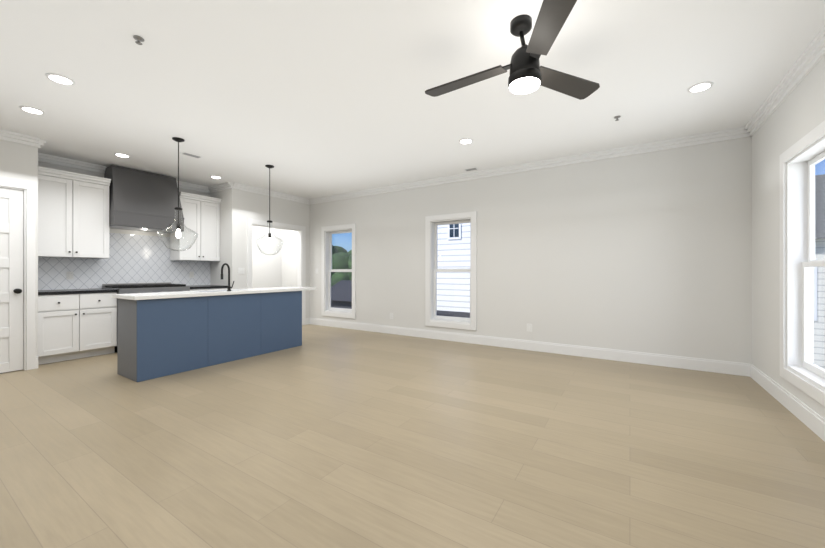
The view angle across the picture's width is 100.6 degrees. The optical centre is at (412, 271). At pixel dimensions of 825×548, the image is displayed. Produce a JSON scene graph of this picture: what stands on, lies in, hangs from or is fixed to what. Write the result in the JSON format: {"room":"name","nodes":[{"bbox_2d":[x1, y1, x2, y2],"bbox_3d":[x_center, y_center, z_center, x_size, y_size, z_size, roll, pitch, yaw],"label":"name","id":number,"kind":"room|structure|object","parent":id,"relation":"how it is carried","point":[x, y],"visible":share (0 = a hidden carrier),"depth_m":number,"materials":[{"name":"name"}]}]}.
{"room":"open-plan living room","nodes":[
{"label":"open-plan living room","id":0,"kind":"room"},
{"bbox_2d":[0,140,39,356],"bbox_3d":[-5.512,-0.220,2.586,0.120,2.740,3.660,0,0,32],"label":"wall","id":1,"kind":"structure","parent":0,"point":[18,162],"depth_m":4.02,"materials":[{"name":"white paint"}]},
{"bbox_2d":[0,188,22,372],"bbox_3d":[-4.749,0.095,3.677,0.119,2.094,0.774,0,0,32],"label":"pantry door","id":2,"kind":"structure","parent":1,"relation":"in","point":[11,279],"depth_m":3.94,"materials":[{"name":"white paint"}]},
{"bbox_2d":[0,129,45,148],"bbox_3d":[-5.389,-1.540,2.603,0.070,0.100,3.640,0,0,32],"label":"crown molding","id":3,"kind":"structure","parent":1,"relation":"attached to","point":[5,135],"depth_m":3.96,"materials":[{"name":"white paint"}]},
{"bbox_2d":[40,162,207,289],"bbox_3d":[-4.519,-0.220,5.527,0.126,2.740,2.610,0,0,32],"label":"wall","id":4,"kind":"structure","parent":0,"point":[139,256],"depth_m":5.40,"materials":[{"name":"white tile"}]},
{"bbox_2d":[66,272,72,279],"bbox_3d":[-4.865,0.050,4.864,0.011,0.115,0.075,0,0,32],"label":"outlet","id":5,"kind":"object","parent":4,"relation":"attached to","point":[69,276],"depth_m":4.86,"materials":[{"name":"white plastic"}]},
{"bbox_2d":[38,166,110,258],"bbox_3d":[-4.722,-0.770,4.717,0.395,1.140,0.781,0,0,32],"label":"upper cabinet","id":6,"kind":"object","parent":4,"relation":"attached to","point":[73,214],"visible":0.75,"depth_m":4.65,"materials":[{"name":"white wood"}]},
{"bbox_2d":[38,154,207,192],"bbox_3d":[-4.441,-1.540,5.478,0.070,0.100,2.370,0,0,32],"label":"crown molding","id":7,"kind":"structure","parent":4,"relation":"attached to","point":[51,159],"depth_m":4.97,"materials":[{"name":"white paint"}]},
{"bbox_2d":[104,165,183,232],"bbox_3d":[-4.222,-1.117,5.403,0.504,0.906,0.912,0,0,32],"label":"range hood","id":8,"kind":"object","parent":4,"relation":"attached to","point":[142,201],"visible":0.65,"depth_m":5.23,"materials":[{"name":"grey metal"}]},
{"bbox_2d":[170,192,221,260],"bbox_3d":[-3.843,-0.770,6.102,0.395,1.140,0.671,0,0,32],"label":"upper cabinet","id":9,"kind":"object","parent":4,"relation":"attached to","point":[201,214],"visible":0.92,"depth_m":5.99,"materials":[{"name":"white wood"}]},
{"bbox_2d":[208,189,227,285],"bbox_3d":[-3.530,-0.220,6.391,0.570,2.740,0.150,0,0,32],"label":"wall","id":10,"kind":"structure","parent":0,"point":[214,267],"depth_m":6.27,"materials":[{"name":"white paint"}]},
{"bbox_2d":[208,182,227,192],"bbox_3d":[-3.513,-1.540,6.250,0.630,0.100,0.070,0,0,32],"label":"crown molding","id":11,"kind":"structure","parent":10,"relation":"attached to","point":[224,186],"depth_m":6.27,"materials":[{"name":"white paint"}]},
{"bbox_2d":[252,226,280,287],"bbox_3d":[-3.825,-0.220,7.764,0.120,2.740,2.149,0,0,32],"label":"wall","id":12,"kind":"structure","parent":0,"point":[279,269],"depth_m":8.16,"materials":[{"name":"white paint"}]},
{"bbox_2d":[228,188,309,317],"bbox_3d":[-2.793,-0.220,6.871,0.120,2.740,1.750,0,0,32],"label":"wall","id":13,"kind":"structure","parent":0,"point":[242,205],"depth_m":6.36,"materials":[{"name":"white paint"}]},
{"bbox_2d":[228,182,307,203],"bbox_3d":[-2.758,-1.540,6.749,0.070,0.100,1.720,0,0,32],"label":"crown molding","id":14,"kind":"structure","parent":13,"relation":"attached to","point":[234,185],"depth_m":6.62,"materials":[{"name":"white paint"}]},
{"bbox_2d":[281,229,296,286],"bbox_3d":[-2.712,-0.220,8.259,1.230,2.740,0.120,0,0,32],"label":"wall","id":15,"kind":"structure","parent":0,"point":[289,248],"depth_m":8.37,"materials":[{"name":"white paint"}]},
{"bbox_2d":[0,324,824,547],"bbox_3d":[-2.230,1.200,2.943,9.480,0.100,8.080,0,0,32],"label":"floor","id":16,"kind":"structure","parent":0,"point":[327,437],"depth_m":2.16,"materials":[{"name":"brown wood"}]},
{"bbox_2d":[38,292,116,364],"bbox_3d":[-4.616,0.716,4.650,0.646,0.868,0.781,0,0,32],"label":"base cabinet","id":17,"kind":"object","parent":16,"relation":"on","point":[76,326],"visible":0.85,"depth_m":4.47,"materials":[{"name":"white wood"}]},
{"bbox_2d":[38,285,227,294],"bbox_3d":[-4.196,0.263,5.322,0.635,0.035,2.366,0,0,32],"label":"countertop","id":18,"kind":"structure","parent":17,"relation":"on","point":[68,291],"depth_m":4.64,"materials":[{"name":"black stone"}]},
{"bbox_2d":[102,282,189,351],"bbox_3d":[-4.111,0.665,5.333,0.727,0.970,0.906,0,0,32],"label":"range","id":19,"kind":"object","parent":16,"relation":"on","point":[127,288],"visible":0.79,"depth_m":5.16,"materials":[{"name":"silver metal"}]},
{"bbox_2d":[190,288,226,290],"bbox_3d":[-3.737,0.716,6.035,0.646,0.868,0.671,0,0,32],"label":"base cabinet","id":20,"kind":"object","parent":16,"relation":"on","point":[208,289],"visible":0.1,"depth_m":5.88,"materials":[{"name":"white"}]},
{"bbox_2d":[117,291,301,381],"bbox_3d":[-2.532,0.721,4.612,0.560,0.858,2.125,0,0,32],"label":"kitchen island","id":21,"kind":"object","parent":16,"relation":"on","point":[161,334],"depth_m":4.09,"materials":[{"name":"blue wood"}]},
{"bbox_2d":[112,287,315,298],"bbox_3d":[-2.462,0.270,4.701,0.606,0.040,2.420,0,0,32],"label":"island countertop","id":22,"kind":"structure","parent":21,"relation":"on","point":[249,291],"depth_m":4.18,"materials":[{"name":"white stone"}]},
{"bbox_2d":[221,263,233,290],"bbox_3d":[-2.457,0.066,4.544,0.213,0.368,0.092,0,0,32],"label":"faucet","id":23,"kind":"object","parent":22,"relation":"on","point":[229,286],"visible":1,"depth_m":4.48,"materials":[{"name":"black metal"}]},
{"bbox_2d":[0,0,824,198],"bbox_3d":[-2.230,-1.640,2.943,9.480,0.100,8.080,0,0,32],"label":"ceiling","id":24,"kind":"structure","parent":0,"point":[309,99],"depth_m":2.86,"materials":[{"name":"white paint"}]},
{"bbox_2d":[19,106,44,114],"bbox_3d":[-3.729,-1.586,3.362,0.170,0.008,0.170,0,0,32],"label":"recessed light","id":25,"kind":"object","parent":24,"relation":"in","point":[32,110],"visible":1,"depth_m":3.36,"materials":[{"name":"white paint"}]},
{"bbox_2d":[46,73,74,84],"bbox_3d":[-2.899,-1.586,2.823,0.170,0.008,0.170,0,0,32],"label":"recessed light","id":26,"kind":"object","parent":24,"relation":"in","point":[60,79],"visible":1,"depth_m":2.82,"materials":[{"name":"white paint"}]},
{"bbox_2d":[114,153,129,157],"bbox_3d":[-3.947,-1.586,4.660,0.170,0.008,0.170,0,0,32],"label":"recessed light","id":27,"kind":"object","parent":24,"relation":"in","point":[122,155],"visible":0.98,"depth_m":4.65,"materials":[{"name":"white paint"}]},
{"bbox_2d":[133,35,143,44],"bbox_3d":[-1.861,-1.572,2.330,0.060,0.035,0.058,0,0,32],"label":"sprinkler head","id":28,"kind":"object","parent":24,"relation":"attached to","point":[139,39],"depth_m":2.32,"materials":[{"name":"silver metal"}]},
{"bbox_2d":[158,137,197,250],"bbox_3d":[-2.800,-0.920,4.098,0.400,1.340,0.400,0,0,32],"label":"pendant light","id":29,"kind":"object","parent":24,"relation":"hanging from","point":[178,208],"visible":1,"depth_m":4.09,"materials":[{"name":"clear glass"}]},
{"bbox_2d":[180,152,201,157],"bbox_3d":[-2.995,-1.584,4.649,0.100,0.010,0.240,0,0,32],"label":"ceiling vent","id":30,"kind":"object","parent":24,"relation":"in","point":[197,156],"depth_m":4.63,"materials":[{"name":"white metal"}]},
{"bbox_2d":[255,165,283,254],"bbox_3d":[-2.141,-0.920,5.137,0.400,1.340,0.400,0,0,32],"label":"pendant light","id":31,"kind":"object","parent":24,"relation":"hanging from","point":[269,221],"visible":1,"depth_m":5.13,"materials":[{"name":"clear glass"}]},
{"bbox_2d":[459,138,472,143],"bbox_3d":[0.650,-1.586,4.159,0.170,0.008,0.170,0,0,32],"label":"recessed light","id":32,"kind":"object","parent":24,"relation":"in","point":[465,141],"visible":1,"depth_m":4.15,"materials":[{"name":"white paint"}]},
{"bbox_2d":[464,167,477,170],"bbox_3d":[0.905,-1.584,5.289,0.200,0.010,0.100,0,0,32],"label":"ceiling vent","id":33,"kind":"object","parent":24,"relation":"in","point":[475,168],"depth_m":5.28,"materials":[{"name":"white metal"}]},
{"bbox_2d":[425,0,599,99],"bbox_3d":[0.601,-1.377,2.262,1.108,0.424,1.251,0,0,32],"label":"ceiling fan","id":34,"kind":"object","parent":24,"relation":"hanging from","point":[529,73],"visible":1,"depth_m":2.13,"materials":[{"name":"black metal"}]},
{"bbox_2d":[688,82,712,92],"bbox_3d":[2.472,-1.586,2.944,0.170,0.008,0.170,0,0,32],"label":"recessed light","id":35,"kind":"object","parent":24,"relation":"in","point":[699,87],"visible":1,"depth_m":2.94,"materials":[{"name":"white paint"}]},
{"bbox_2d":[310,137,751,363],"bbox_3d":[0.768,-0.220,5.736,7.410,2.740,0.150,0,0,32],"label":"wall","id":36,"kind":"structure","parent":0,"point":[649,252],"depth_m":4.60,"materials":[{"name":"white paint"}]},
{"bbox_2d":[321,223,355,318],"bbox_3d":[-1.504,-0.018,7.167,0.960,1.905,0.170,0,0,32],"label":"window frame","id":37,"kind":"structure","parent":36,"relation":"attached to","point":[325,255],"depth_m":7.29,"materials":[{"name":"white paint"}]},
{"bbox_2d":[329,230,351,311],"bbox_3d":[-1.477,-0.023,7.209,0.742,1.676,0.061,0,0,32],"label":"window","id":38,"kind":"structure","parent":36,"relation":"in","point":[339,270],"depth_m":7.30,"materials":[{"name":"white paint"}]},
{"bbox_2d":[425,211,476,330],"bbox_3d":[0.666,-0.018,5.790,0.940,1.905,0.170,0,0,32],"label":"window frame","id":39,"kind":"structure","parent":36,"relation":"attached to","point":[430,222],"depth_m":5.77,"materials":[{"name":"white paint"}]},
{"bbox_2d":[434,220,469,320],"bbox_3d":[0.693,-0.023,5.832,0.722,1.676,0.061,0,0,32],"label":"window","id":40,"kind":"structure","parent":36,"relation":"in","point":[436,316],"depth_m":5.90,"materials":[{"name":"white paint"}]},
{"bbox_2d":[308,127,743,204],"bbox_3d":[0.676,-1.540,5.665,7.030,0.100,0.070,0,0,32],"label":"crown molding","id":41,"kind":"structure","parent":36,"relation":"attached to","point":[735,133],"depth_m":4.77,"materials":[{"name":"white paint"}]},
{"bbox_2d":[307,318,746,375],"bbox_3d":[0.705,1.080,5.664,7.080,0.140,0.040,0,0,32],"label":"baseboard","id":42,"kind":"structure","parent":36,"relation":"attached to","point":[717,366],"depth_m":4.78,"materials":[{"name":"white paint"}]},
{"bbox_2d":[527,324,531,331],"bbox_3d":[1.717,0.820,5.038,0.075,0.115,0.010,0,0,32],"label":"outlet","id":43,"kind":"object","parent":36,"relation":"attached to","point":[529,326],"depth_m":5.04,"materials":[{"name":"white plastic"}]},
{"bbox_2d":[752,55,824,418],"bbox_3d":[1.709,-0.220,0.444,0.150,2.740,7.780,0,0,32],"label":"wall","id":44,"kind":"structure","parent":0,"point":[797,114],"depth_m":3.22,"materials":[{"name":"white paint"}]},
{"bbox_2d":[744,26,824,137],"bbox_3d":[1.616,-1.540,0.502,0.070,0.100,7.780,0,0,32],"label":"crown molding","id":45,"kind":"structure","parent":44,"relation":"attached to","point":[809,59],"depth_m":2.76,"materials":[{"name":"white paint"}]},
{"bbox_2d":[747,363,824,441],"bbox_3d":[1.639,1.080,0.488,0.016,0.140,7.780,0,0,32],"label":"baseboard","id":46,"kind":"structure","parent":44,"relation":"attached to","point":[810,418],"depth_m":2.81,"materials":[{"name":"white paint"}]},
{"bbox_2d":[780,120,824,406],"bbox_3d":[3.034,-0.058,2.551,0.170,1.935,0.980,0,0,32],"label":"window frame","id":47,"kind":"structure","parent":44,"relation":"attached to","point":[793,213],"depth_m":2.88,"materials":[{"name":"white paint"}]},
{"bbox_2d":[802,151,824,378],"bbox_3d":[3.077,-0.063,2.524,0.061,1.706,0.762,0,0,32],"label":"window","id":48,"kind":"structure","parent":44,"relation":"in","point":[806,317],"depth_m":2.80,"materials":[{"name":"white paint"}]},
{"label":"outside","id":49,"kind":"structure","parent":0,"visible":0},
{"bbox_3d":[5.358,4.200,8.443,80.000,0.100,70.000,0,0,32],"label":"ground","id":50,"kind":"structure","parent":49,"visible":0},
{"bbox_2d":[331,280,351,308],"bbox_3d":[-1.709,2.300,17.370,5.100,3.700,4.100,0,0,32],"label":"shed","id":51,"kind":"object","parent":50,"relation":"on","point":[346,285],"depth_m":16.72,"materials":[{"name":"grey"}]},
{"bbox_2d":[331,245,351,286],"bbox_3d":[-4.381,0.944,25.457,12.824,6.412,9.702,0,0,32],"label":"trees","id":52,"kind":"object","parent":50,"relation":"on","point":[337,264],"depth_m":22.49,"materials":[{"name":"green plant"}]},
{"bbox_2d":[437,223,469,317],"bbox_3d":[2.704,-0.950,11.726,5.400,10.200,7.900,0,0,32],"label":"house","id":53,"kind":"structure","parent":50,"relation":"on","point":[447,307],"depth_m":9.56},
{"bbox_2d":[813,174,824,368],"bbox_3d":[13.949,0.500,10.690,7.700,7.300,7.800,0,0,32],"label":"house","id":54,"kind":"structure","parent":50,"relation":"on","point":[820,304],"depth_m":8.79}
]}

